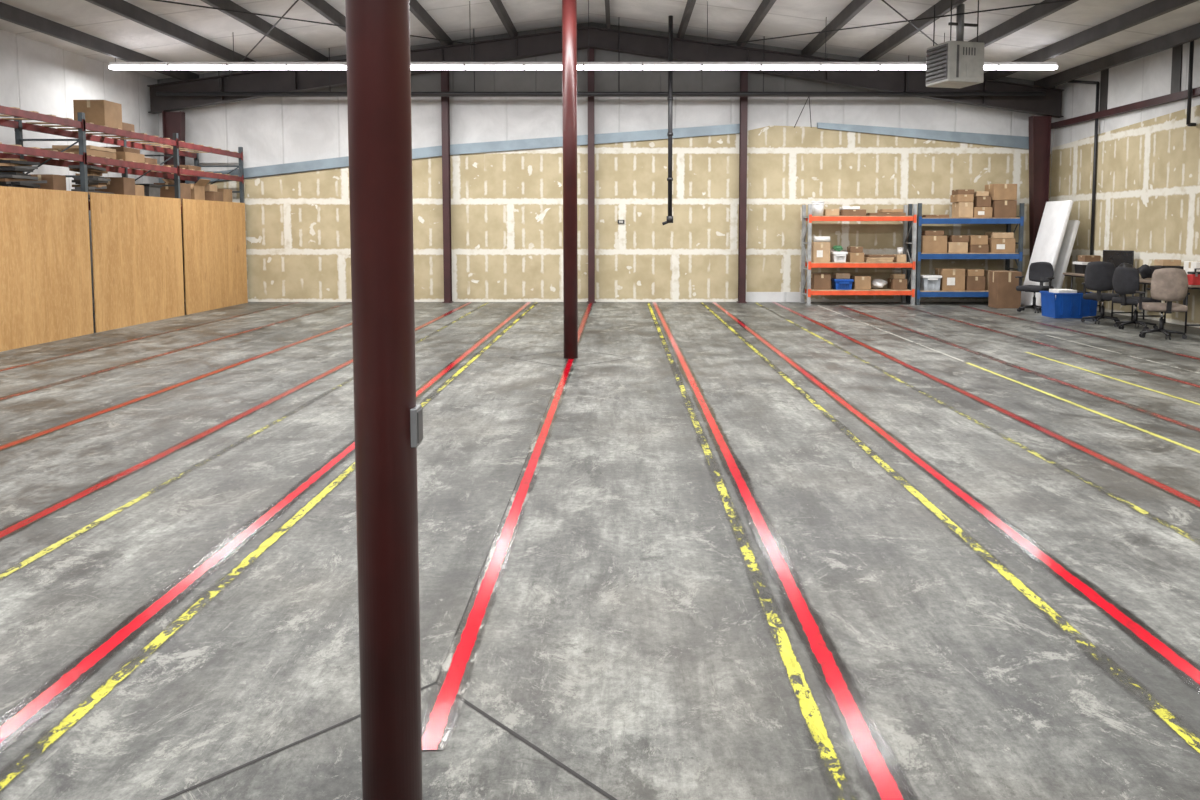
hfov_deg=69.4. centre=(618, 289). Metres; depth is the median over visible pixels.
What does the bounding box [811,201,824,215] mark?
plastic bucket
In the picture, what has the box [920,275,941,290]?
storage tote
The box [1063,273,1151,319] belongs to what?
folding table
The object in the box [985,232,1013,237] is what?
cardboard box
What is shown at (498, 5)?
roof beam
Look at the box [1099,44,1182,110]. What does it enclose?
strap
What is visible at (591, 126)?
column
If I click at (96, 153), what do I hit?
cardboard box
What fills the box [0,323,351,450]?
floor line
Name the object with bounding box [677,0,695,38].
roof beam
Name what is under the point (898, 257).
cardboard box
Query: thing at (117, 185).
cardboard box
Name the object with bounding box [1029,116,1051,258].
steel column
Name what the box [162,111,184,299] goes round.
steel column
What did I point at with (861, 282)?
cardboard box
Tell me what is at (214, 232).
plywood sheet
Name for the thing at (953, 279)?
cardboard box
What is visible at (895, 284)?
cardboard box
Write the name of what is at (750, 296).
baseboard
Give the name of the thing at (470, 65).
strip light
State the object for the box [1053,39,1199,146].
wall
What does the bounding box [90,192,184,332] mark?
plywood sheet
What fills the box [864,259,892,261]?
cardboard box
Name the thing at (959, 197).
cardboard box
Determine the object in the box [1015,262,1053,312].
office chair
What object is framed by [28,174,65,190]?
cardboard box
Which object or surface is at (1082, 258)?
cardboard box
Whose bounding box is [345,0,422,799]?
column
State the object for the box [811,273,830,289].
cardboard box
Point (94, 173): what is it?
pile
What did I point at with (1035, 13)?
beam
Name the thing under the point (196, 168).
cardboard box
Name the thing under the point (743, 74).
column
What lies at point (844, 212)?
cardboard box
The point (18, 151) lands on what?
rack
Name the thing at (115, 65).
strip light
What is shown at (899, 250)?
plastic bucket
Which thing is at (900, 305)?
floor line
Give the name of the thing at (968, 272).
cardboard box
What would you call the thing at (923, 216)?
cardboard box
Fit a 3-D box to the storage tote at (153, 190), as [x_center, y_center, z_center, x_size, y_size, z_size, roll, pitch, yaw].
[-8.500,-1.705,15.506,0.440,0.360,0.445,0,4,0]
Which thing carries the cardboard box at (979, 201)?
on the cardboard box at (978, 212)
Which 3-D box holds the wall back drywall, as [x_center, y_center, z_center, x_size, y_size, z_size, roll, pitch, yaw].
[-0.300,-1.647,18.961,19.400,3.840,0.040,0,4,0]
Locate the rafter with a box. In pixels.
[147,27,1064,117]
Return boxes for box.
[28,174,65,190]
[40,148,115,158]
[52,145,115,152]
[73,100,121,128]
[95,177,134,194]
[104,147,139,153]
[116,152,144,162]
[122,122,134,130]
[135,185,144,195]
[145,157,156,163]
[154,183,190,204]
[162,179,209,199]
[163,165,200,170]
[205,184,216,191]
[205,191,222,200]
[217,189,232,201]
[811,242,830,261]
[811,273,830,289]
[823,209,838,215]
[833,273,849,278]
[839,206,859,209]
[839,209,865,215]
[846,252,863,261]
[847,246,862,251]
[850,275,870,289]
[864,254,894,256]
[864,257,893,259]
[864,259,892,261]
[866,213,905,215]
[877,209,903,212]
[887,278,906,289]
[890,273,904,278]
[893,254,905,261]
[916,235,946,252]
[921,231,943,234]
[922,215,948,217]
[935,268,964,290]
[945,235,968,241]
[947,242,967,252]
[950,194,973,202]
[952,189,973,194]
[952,202,972,217]
[965,269,983,275]
[965,276,985,290]
[968,235,987,244]
[968,245,988,252]
[973,191,988,196]
[973,196,990,206]
[973,207,992,217]
[984,270,1007,289]
[985,184,1016,200]
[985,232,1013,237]
[988,238,1015,252]
[988,271,1021,307]
[991,200,1016,217]
[1078,255,1100,261]
[1154,259,1180,265]
[1184,261,1199,272]
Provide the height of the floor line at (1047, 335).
0.001 m
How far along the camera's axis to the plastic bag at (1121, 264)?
15.40 m
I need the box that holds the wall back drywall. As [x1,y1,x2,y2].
[184,125,1050,301]
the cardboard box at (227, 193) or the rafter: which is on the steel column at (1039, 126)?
the rafter
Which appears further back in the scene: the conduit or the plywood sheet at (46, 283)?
the conduit
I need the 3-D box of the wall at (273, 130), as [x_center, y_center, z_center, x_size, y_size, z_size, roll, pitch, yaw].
[-0.275,-2.756,18.979,19.450,6.050,0.150,0,4,0]
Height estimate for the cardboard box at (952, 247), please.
0.222 m
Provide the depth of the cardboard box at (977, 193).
18.26 m
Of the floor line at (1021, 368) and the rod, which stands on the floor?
the floor line at (1021, 368)
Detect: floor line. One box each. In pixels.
[0,302,298,370]
[0,302,350,398]
[0,302,471,539]
[0,302,531,750]
[0,303,486,578]
[0,304,535,790]
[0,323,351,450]
[421,359,575,749]
[578,303,592,343]
[647,303,855,799]
[652,302,916,799]
[702,303,1199,752]
[711,302,1199,690]
[756,303,1198,540]
[772,302,1199,508]
[817,305,962,360]
[839,305,1199,430]
[900,305,1199,386]
[959,305,1199,359]
[967,363,1199,452]
[1026,352,1199,404]
[1047,335,1197,372]
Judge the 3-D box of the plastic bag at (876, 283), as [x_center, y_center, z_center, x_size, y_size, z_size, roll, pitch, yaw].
[5.541,-0.122,18.535,0.305,0.218,0.313,-2,5,-28]
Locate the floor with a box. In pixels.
[0,302,1199,799]
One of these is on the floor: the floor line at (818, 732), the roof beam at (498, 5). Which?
the floor line at (818, 732)
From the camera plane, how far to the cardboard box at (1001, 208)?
18.20 m
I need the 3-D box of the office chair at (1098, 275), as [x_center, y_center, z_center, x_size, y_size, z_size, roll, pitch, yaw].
[8.236,0.040,14.762,0.635,1.060,0.628,4,5,42]
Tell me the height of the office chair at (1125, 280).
1.000 m
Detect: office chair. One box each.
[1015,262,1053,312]
[1081,261,1120,323]
[1112,267,1160,328]
[1136,268,1189,339]
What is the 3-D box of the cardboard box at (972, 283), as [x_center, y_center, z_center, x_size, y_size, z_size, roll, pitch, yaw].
[7.549,-0.144,18.534,0.382,0.302,0.452,0,4,0]
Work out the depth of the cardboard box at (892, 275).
18.38 m
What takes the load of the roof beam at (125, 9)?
attached to the rafter
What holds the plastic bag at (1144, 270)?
on the folding table at (1142, 281)
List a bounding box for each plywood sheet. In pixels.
[0,186,93,351]
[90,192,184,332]
[182,199,247,314]
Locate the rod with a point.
(296, 1)
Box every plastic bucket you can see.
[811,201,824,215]
[897,248,902,253]
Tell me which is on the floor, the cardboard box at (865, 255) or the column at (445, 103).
the column at (445, 103)
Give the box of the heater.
[925,0,984,87]
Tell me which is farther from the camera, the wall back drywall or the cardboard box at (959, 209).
the wall back drywall
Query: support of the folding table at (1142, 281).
on the floor
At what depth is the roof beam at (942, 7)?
15.54 m
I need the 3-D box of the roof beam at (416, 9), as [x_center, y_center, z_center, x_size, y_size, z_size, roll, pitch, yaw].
[-3.631,-4.346,5.736,0.087,0.220,26.050,0,4,0]
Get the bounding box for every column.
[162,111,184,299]
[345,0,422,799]
[441,70,453,302]
[562,0,577,358]
[587,48,595,302]
[736,71,747,302]
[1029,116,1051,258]
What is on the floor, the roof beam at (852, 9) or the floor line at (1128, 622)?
the floor line at (1128, 622)
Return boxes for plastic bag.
[832,245,842,250]
[871,279,886,288]
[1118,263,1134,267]
[1137,264,1151,278]
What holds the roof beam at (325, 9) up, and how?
attached to the rafter
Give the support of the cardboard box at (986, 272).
in the storage rack at (1019, 219)
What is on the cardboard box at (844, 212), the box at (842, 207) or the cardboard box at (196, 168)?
the box at (842, 207)
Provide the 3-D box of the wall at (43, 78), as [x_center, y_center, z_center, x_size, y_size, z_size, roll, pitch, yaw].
[-10.075,-1.232,5.954,0.150,4.828,26.050,0,4,0]
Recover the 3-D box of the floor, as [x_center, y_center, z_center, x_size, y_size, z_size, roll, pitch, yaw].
[-0.275,1.251,6.127,19.450,0.150,26.050,0,4,0]
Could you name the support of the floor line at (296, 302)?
on the floor
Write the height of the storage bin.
0.500 m
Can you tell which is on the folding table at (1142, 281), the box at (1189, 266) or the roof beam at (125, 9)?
the box at (1189, 266)
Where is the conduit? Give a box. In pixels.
[1068,41,1195,254]
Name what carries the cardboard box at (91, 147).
on the cardboard box at (96, 153)
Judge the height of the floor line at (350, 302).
0.001 m
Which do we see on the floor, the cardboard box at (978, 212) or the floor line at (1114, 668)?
the floor line at (1114, 668)
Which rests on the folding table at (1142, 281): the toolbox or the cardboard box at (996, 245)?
the toolbox
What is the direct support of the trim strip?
attached to the wall at (273, 130)
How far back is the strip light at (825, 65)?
15.91 m
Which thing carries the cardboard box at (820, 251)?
in the storage rack at (910, 265)
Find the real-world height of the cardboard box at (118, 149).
0.082 m
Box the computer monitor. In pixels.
[1103,250,1133,267]
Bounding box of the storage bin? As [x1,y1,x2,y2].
[1040,289,1097,317]
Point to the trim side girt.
(1181, 95)
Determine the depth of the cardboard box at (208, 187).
17.62 m
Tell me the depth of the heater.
13.55 m
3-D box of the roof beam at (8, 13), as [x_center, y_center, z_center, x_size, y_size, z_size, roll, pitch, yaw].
[-9.132,-3.632,5.786,0.087,0.220,26.050,0,4,0]
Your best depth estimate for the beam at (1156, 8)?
14.14 m
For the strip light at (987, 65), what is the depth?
15.91 m
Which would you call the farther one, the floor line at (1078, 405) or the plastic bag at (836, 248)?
the plastic bag at (836, 248)
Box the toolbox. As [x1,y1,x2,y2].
[1187,268,1199,284]
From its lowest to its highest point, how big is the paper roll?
0.120 m
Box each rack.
[0,105,244,332]
[800,204,916,304]
[906,203,1024,304]
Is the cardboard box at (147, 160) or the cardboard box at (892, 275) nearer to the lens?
the cardboard box at (147, 160)
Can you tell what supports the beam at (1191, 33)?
attached to the rafter
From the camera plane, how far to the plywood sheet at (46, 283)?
12.15 m
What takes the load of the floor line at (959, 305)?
on the floor
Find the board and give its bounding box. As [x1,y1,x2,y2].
[1021,200,1072,305]
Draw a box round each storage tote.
[135,184,161,196]
[830,251,847,261]
[831,278,853,289]
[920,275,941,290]
[1073,262,1088,273]
[1150,266,1183,273]
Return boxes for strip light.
[108,38,346,69]
[410,35,561,69]
[577,40,925,69]
[984,62,1057,69]
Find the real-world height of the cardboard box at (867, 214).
0.062 m
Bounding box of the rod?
[152,0,1071,77]
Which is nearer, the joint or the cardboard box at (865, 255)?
the joint
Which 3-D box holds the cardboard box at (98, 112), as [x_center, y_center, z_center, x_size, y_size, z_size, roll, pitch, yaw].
[-8.551,-2.860,14.234,0.502,0.442,0.502,0,4,0]
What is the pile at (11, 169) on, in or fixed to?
in the rack at (18, 151)
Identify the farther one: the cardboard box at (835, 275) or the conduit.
the cardboard box at (835, 275)
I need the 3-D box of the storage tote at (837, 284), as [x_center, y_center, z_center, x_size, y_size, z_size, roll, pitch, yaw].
[4.750,-0.119,18.474,0.400,0.220,0.445,0,4,0]
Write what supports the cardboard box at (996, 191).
on the cardboard box at (1001, 208)
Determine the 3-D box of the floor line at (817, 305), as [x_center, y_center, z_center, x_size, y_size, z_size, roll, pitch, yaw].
[4.170,0.600,14.327,0.160,0.001,7.700,0,4,0]
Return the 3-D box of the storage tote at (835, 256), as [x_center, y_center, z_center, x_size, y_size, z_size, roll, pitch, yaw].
[4.660,-0.698,18.434,0.300,0.220,0.445,0,4,0]
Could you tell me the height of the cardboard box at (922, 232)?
0.102 m
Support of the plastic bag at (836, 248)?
on the storage tote at (835, 256)
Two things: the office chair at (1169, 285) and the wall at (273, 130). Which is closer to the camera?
the office chair at (1169, 285)
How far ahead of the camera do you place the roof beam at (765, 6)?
16.22 m
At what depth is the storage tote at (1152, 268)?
14.15 m
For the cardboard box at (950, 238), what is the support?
on the cardboard box at (952, 247)
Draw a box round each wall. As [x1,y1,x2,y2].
[0,29,159,312]
[157,22,1054,191]
[1050,105,1199,327]
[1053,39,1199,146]
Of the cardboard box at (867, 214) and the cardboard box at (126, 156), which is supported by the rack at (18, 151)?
the cardboard box at (126, 156)
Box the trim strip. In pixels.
[159,122,1028,183]
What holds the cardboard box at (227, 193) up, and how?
in the rack at (18, 151)
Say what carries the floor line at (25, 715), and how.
on the floor
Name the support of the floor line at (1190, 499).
on the floor
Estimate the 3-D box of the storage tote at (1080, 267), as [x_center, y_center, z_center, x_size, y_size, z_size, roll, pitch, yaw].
[9.000,-0.420,16.599,0.440,0.220,0.385,0,4,0]
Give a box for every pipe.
[156,29,1045,127]
[662,16,672,224]
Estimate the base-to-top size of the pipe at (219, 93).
2.216 m
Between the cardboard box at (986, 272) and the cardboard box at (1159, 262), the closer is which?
the cardboard box at (1159, 262)
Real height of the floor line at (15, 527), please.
0.001 m
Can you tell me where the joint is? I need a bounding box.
[161,350,629,799]
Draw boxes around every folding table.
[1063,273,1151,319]
[1131,279,1199,332]
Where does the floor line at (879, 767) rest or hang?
on the floor
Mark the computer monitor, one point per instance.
(1117, 257)
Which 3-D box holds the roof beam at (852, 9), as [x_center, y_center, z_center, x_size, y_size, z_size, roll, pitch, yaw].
[3.982,-4.144,5.750,0.087,0.220,26.050,0,4,0]
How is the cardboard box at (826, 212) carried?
in the storage rack at (910, 265)
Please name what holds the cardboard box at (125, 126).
on the rack at (18, 151)
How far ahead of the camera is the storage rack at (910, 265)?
18.23 m
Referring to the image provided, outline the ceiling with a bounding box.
[0,0,1199,80]
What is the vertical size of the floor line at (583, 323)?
0.001 m
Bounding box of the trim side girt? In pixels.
[1051,87,1199,128]
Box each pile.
[0,158,46,187]
[69,165,113,199]
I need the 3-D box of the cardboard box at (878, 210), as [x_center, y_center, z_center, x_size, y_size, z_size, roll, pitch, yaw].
[5.749,-1.667,18.378,0.452,0.072,0.352,0,4,0]
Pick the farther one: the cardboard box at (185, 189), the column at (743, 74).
the column at (743, 74)
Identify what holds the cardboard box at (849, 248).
on the cardboard box at (851, 256)
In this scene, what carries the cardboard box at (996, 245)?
in the storage rack at (1019, 219)
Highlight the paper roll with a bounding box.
[813,236,829,241]
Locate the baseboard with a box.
[746,292,800,301]
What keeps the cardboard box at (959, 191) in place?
on the cardboard box at (959, 197)
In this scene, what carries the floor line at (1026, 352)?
on the floor
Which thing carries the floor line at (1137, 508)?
on the floor
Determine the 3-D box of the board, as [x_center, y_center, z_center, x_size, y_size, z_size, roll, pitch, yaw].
[8.620,-0.716,17.543,0.606,2.146,0.950,0,4,0]
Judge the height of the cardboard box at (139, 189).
0.322 m
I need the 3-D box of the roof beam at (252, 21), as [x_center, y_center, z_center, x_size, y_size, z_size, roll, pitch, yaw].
[-6.332,-3.995,5.760,0.087,0.220,26.050,0,4,0]
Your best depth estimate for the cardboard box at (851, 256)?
18.30 m
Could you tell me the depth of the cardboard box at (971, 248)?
18.26 m
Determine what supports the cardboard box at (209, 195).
on the rack at (18, 151)
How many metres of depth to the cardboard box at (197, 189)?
17.00 m
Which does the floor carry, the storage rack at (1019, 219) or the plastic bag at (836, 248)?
the storage rack at (1019, 219)
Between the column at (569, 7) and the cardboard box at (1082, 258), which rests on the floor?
the column at (569, 7)
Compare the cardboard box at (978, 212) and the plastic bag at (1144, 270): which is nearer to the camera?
the plastic bag at (1144, 270)
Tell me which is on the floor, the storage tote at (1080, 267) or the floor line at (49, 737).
the floor line at (49, 737)
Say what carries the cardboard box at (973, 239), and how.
on the cardboard box at (971, 248)
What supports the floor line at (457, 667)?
on the floor
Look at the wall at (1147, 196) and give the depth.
15.65 m
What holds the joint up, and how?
on the floor
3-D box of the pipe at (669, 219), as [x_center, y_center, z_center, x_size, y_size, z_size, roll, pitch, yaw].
[0.984,-3.373,17.407,0.229,4.156,0.140,0,4,0]
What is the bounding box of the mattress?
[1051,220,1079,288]
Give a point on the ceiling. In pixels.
(727, 19)
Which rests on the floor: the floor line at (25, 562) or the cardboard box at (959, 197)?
the floor line at (25, 562)
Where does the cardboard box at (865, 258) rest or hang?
on the cardboard box at (864, 259)
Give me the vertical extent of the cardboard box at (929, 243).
0.362 m
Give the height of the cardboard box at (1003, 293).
0.742 m

